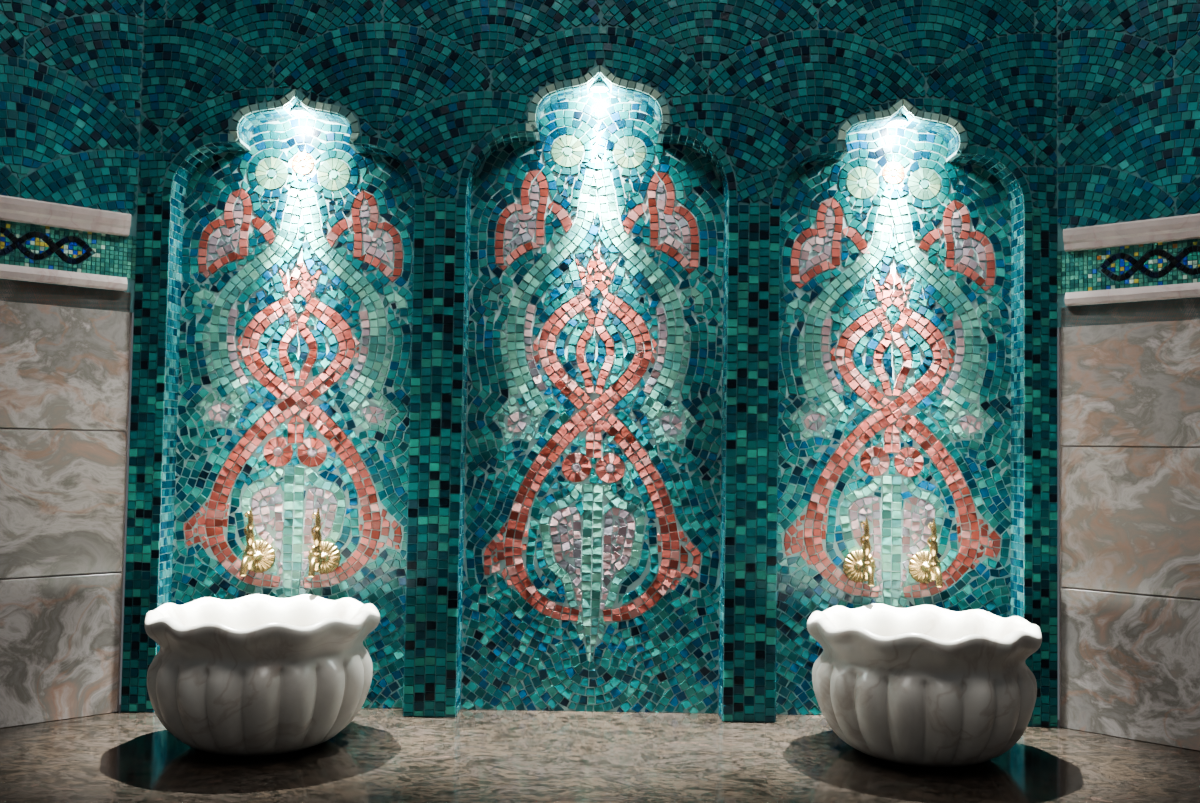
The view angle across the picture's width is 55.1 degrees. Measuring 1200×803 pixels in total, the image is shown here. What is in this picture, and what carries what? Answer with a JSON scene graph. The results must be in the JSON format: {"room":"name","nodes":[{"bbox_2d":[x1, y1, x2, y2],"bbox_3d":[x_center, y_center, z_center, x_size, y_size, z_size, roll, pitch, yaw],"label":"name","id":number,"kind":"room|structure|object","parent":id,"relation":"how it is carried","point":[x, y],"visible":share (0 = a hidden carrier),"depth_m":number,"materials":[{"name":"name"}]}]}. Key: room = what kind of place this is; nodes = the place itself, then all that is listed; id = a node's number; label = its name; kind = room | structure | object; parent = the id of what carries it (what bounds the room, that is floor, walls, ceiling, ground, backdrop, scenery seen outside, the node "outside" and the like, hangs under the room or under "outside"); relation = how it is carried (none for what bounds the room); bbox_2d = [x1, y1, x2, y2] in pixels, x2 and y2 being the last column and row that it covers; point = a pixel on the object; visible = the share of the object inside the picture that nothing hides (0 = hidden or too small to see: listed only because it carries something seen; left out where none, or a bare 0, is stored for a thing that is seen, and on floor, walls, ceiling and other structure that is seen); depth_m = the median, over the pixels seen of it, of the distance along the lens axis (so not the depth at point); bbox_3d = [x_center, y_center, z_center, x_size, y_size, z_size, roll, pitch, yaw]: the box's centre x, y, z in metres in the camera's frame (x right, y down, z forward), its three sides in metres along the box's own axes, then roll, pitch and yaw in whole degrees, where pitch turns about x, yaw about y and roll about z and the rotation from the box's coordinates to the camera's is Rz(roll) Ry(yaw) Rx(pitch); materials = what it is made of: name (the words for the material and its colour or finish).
{"room":"spa","nodes":[
{"label":"spa","id":0,"kind":"room"},
{"bbox_2d":[0,0,143,727],"bbox_3d":[-1.768,-0.365,1.993,1.901,2.050,0.016,3,-3,-42],"label":"wall","id":1,"kind":"structure","parent":0,"point":[71,70],"depth_m":2.52,"materials":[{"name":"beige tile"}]},
{"bbox_2d":[0,264,127,290],"bbox_3d":[-1.770,-0.303,1.975,1.878,0.031,0.018,3,-3,-42],"label":"trim","id":2,"kind":"structure","parent":1,"relation":"attached to","point":[12,272],"depth_m":2.51,"materials":[{"name":"stone"}]},
{"bbox_2d":[0,195,130,236],"bbox_3d":[-1.765,-0.437,1.977,1.878,0.050,0.027,3,-3,-42],"label":"trim","id":3,"kind":"structure","parent":1,"relation":"attached to","point":[14,209],"depth_m":2.50,"materials":[{"name":"stone"}]},
{"bbox_2d":[121,0,1057,726],"bbox_3d":[-0.008,-0.308,2.663,2.104,2.050,0.086,1,-2,0],"label":"wall","id":4,"kind":"structure","parent":0,"point":[764,90],"depth_m":2.64,"materials":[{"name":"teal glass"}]},
{"bbox_2d":[171,114,413,707],"bbox_3d":[-0.711,0.014,2.689,0.562,1.422,0.005,1,-2,0],"label":"mosaic panel","id":5,"kind":"object","parent":4,"relation":"attached to","point":[294,386],"visible":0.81,"depth_m":2.69,"materials":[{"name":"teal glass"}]},
{"bbox_2d":[239,507,274,575],"bbox_3d":[-0.791,0.316,2.611,0.077,0.159,0.127,1,-2,0],"label":"tap","id":6,"kind":"object","parent":5,"relation":"attached to","point":[258,556],"visible":1,"depth_m":2.65,"materials":[{"name":"gold metal"}]},
{"bbox_2d":[308,508,340,576],"bbox_3d":[-0.639,0.318,2.611,0.077,0.159,0.127,1,-2,0],"label":"tap","id":7,"kind":"object","parent":5,"relation":"attached to","point":[324,557],"visible":1,"depth_m":2.65,"materials":[{"name":"gold metal"}]},
{"bbox_2d":[291,106,308,115],"bbox_3d":[-0.699,-0.677,2.680,0.042,0.013,0.042,1,-2,0],"label":"recessed light","id":8,"kind":"object","parent":4,"relation":"in","point":[299,111],"visible":0.98,"depth_m":2.67,"materials":[{"name":"white ceramic"}]},
{"bbox_2d":[460,91,724,712],"bbox_3d":[-0.013,-0.006,2.691,0.602,1.494,0.004,1,-2,0],"label":"mosaic panel","id":9,"kind":"object","parent":4,"relation":"attached to","point":[591,558],"visible":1,"depth_m":2.69,"materials":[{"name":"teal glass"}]},
{"bbox_2d":[590,83,607,91],"bbox_3d":[-0.001,-0.733,2.683,0.042,0.013,0.042,1,-2,0],"label":"recessed light","id":10,"kind":"object","parent":4,"relation":"in","point":[596,87],"visible":1,"depth_m":2.67,"materials":[{"name":"white ceramic"}]},
{"bbox_2d":[775,123,1011,714],"bbox_3d":[0.683,0.040,2.689,0.564,1.429,0.005,1,-2,0],"label":"mosaic panel","id":11,"kind":"object","parent":4,"relation":"attached to","point":[894,376],"visible":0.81,"depth_m":2.69,"materials":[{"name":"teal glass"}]},
{"bbox_2d":[843,517,875,585],"bbox_3d":[0.603,0.338,2.611,0.077,0.159,0.127,1,-2,0],"label":"tap","id":12,"kind":"object","parent":11,"relation":"attached to","point":[858,565],"visible":1,"depth_m":2.65,"materials":[{"name":"gold metal"}]},
{"bbox_2d":[908,518,942,586],"bbox_3d":[0.755,0.341,2.611,0.077,0.159,0.127,1,-2,0],"label":"tap","id":13,"kind":"object","parent":11,"relation":"attached to","point":[925,567],"visible":1,"depth_m":2.65,"materials":[{"name":"gold metal"}]},
{"bbox_2d":[889,116,906,125],"bbox_3d":[0.695,-0.655,2.680,0.042,0.013,0.042,1,-2,0],"label":"recessed light","id":14,"kind":"object","parent":4,"relation":"in","point":[897,120],"visible":0.99,"depth_m":2.67,"materials":[{"name":"white glass"}]},
{"bbox_2d":[0,705,1199,802],"bbox_3d":[-0.024,0.688,0.531,5.028,0.120,4.300,1,-2,0],"label":"floor","id":15,"kind":"structure","parent":0,"point":[383,755],"depth_m":2.20,"materials":[{"name":"brown stone"}]},
{"bbox_2d":[144,594,379,755],"bbox_3d":[-0.687,0.557,2.343,0.464,0.273,0.464,1,-2,-6],"label":"basin","id":16,"kind":"object","parent":15,"relation":"on","point":[254,674],"visible":1,"depth_m":2.18,"materials":[{"name":"white stone"}]},
{"bbox_2d":[807,603,1041,766],"bbox_3d":[0.656,0.579,2.343,0.464,0.273,0.464,2,-3,-26],"label":"basin","id":17,"kind":"object","parent":15,"relation":"on","point":[921,685],"visible":1,"depth_m":2.18,"materials":[{"name":"white stone"}]},
{"bbox_2d":[1057,0,1199,750],"bbox_3d":[1.753,-0.308,1.994,1.901,2.050,0.016,-1,-3,42],"label":"wall","id":18,"kind":"structure","parent":0,"point":[1128,71],"depth_m":2.51,"materials":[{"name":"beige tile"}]},
{"bbox_2d":[1063,213,1199,251],"bbox_3d":[1.752,-0.380,1.977,1.878,0.050,0.027,-1,-3,42],"label":"trim","id":19,"kind":"structure","parent":18,"relation":"attached to","point":[1184,227],"depth_m":2.50,"materials":[{"name":"stone"}]},
{"bbox_2d":[1064,282,1199,305],"bbox_3d":[1.753,-0.247,1.975,1.878,0.031,0.018,-1,-3,42],"label":"trim","id":20,"kind":"structure","parent":18,"relation":"attached to","point":[1186,290],"depth_m":2.50,"materials":[{"name":"stone"}]}
]}

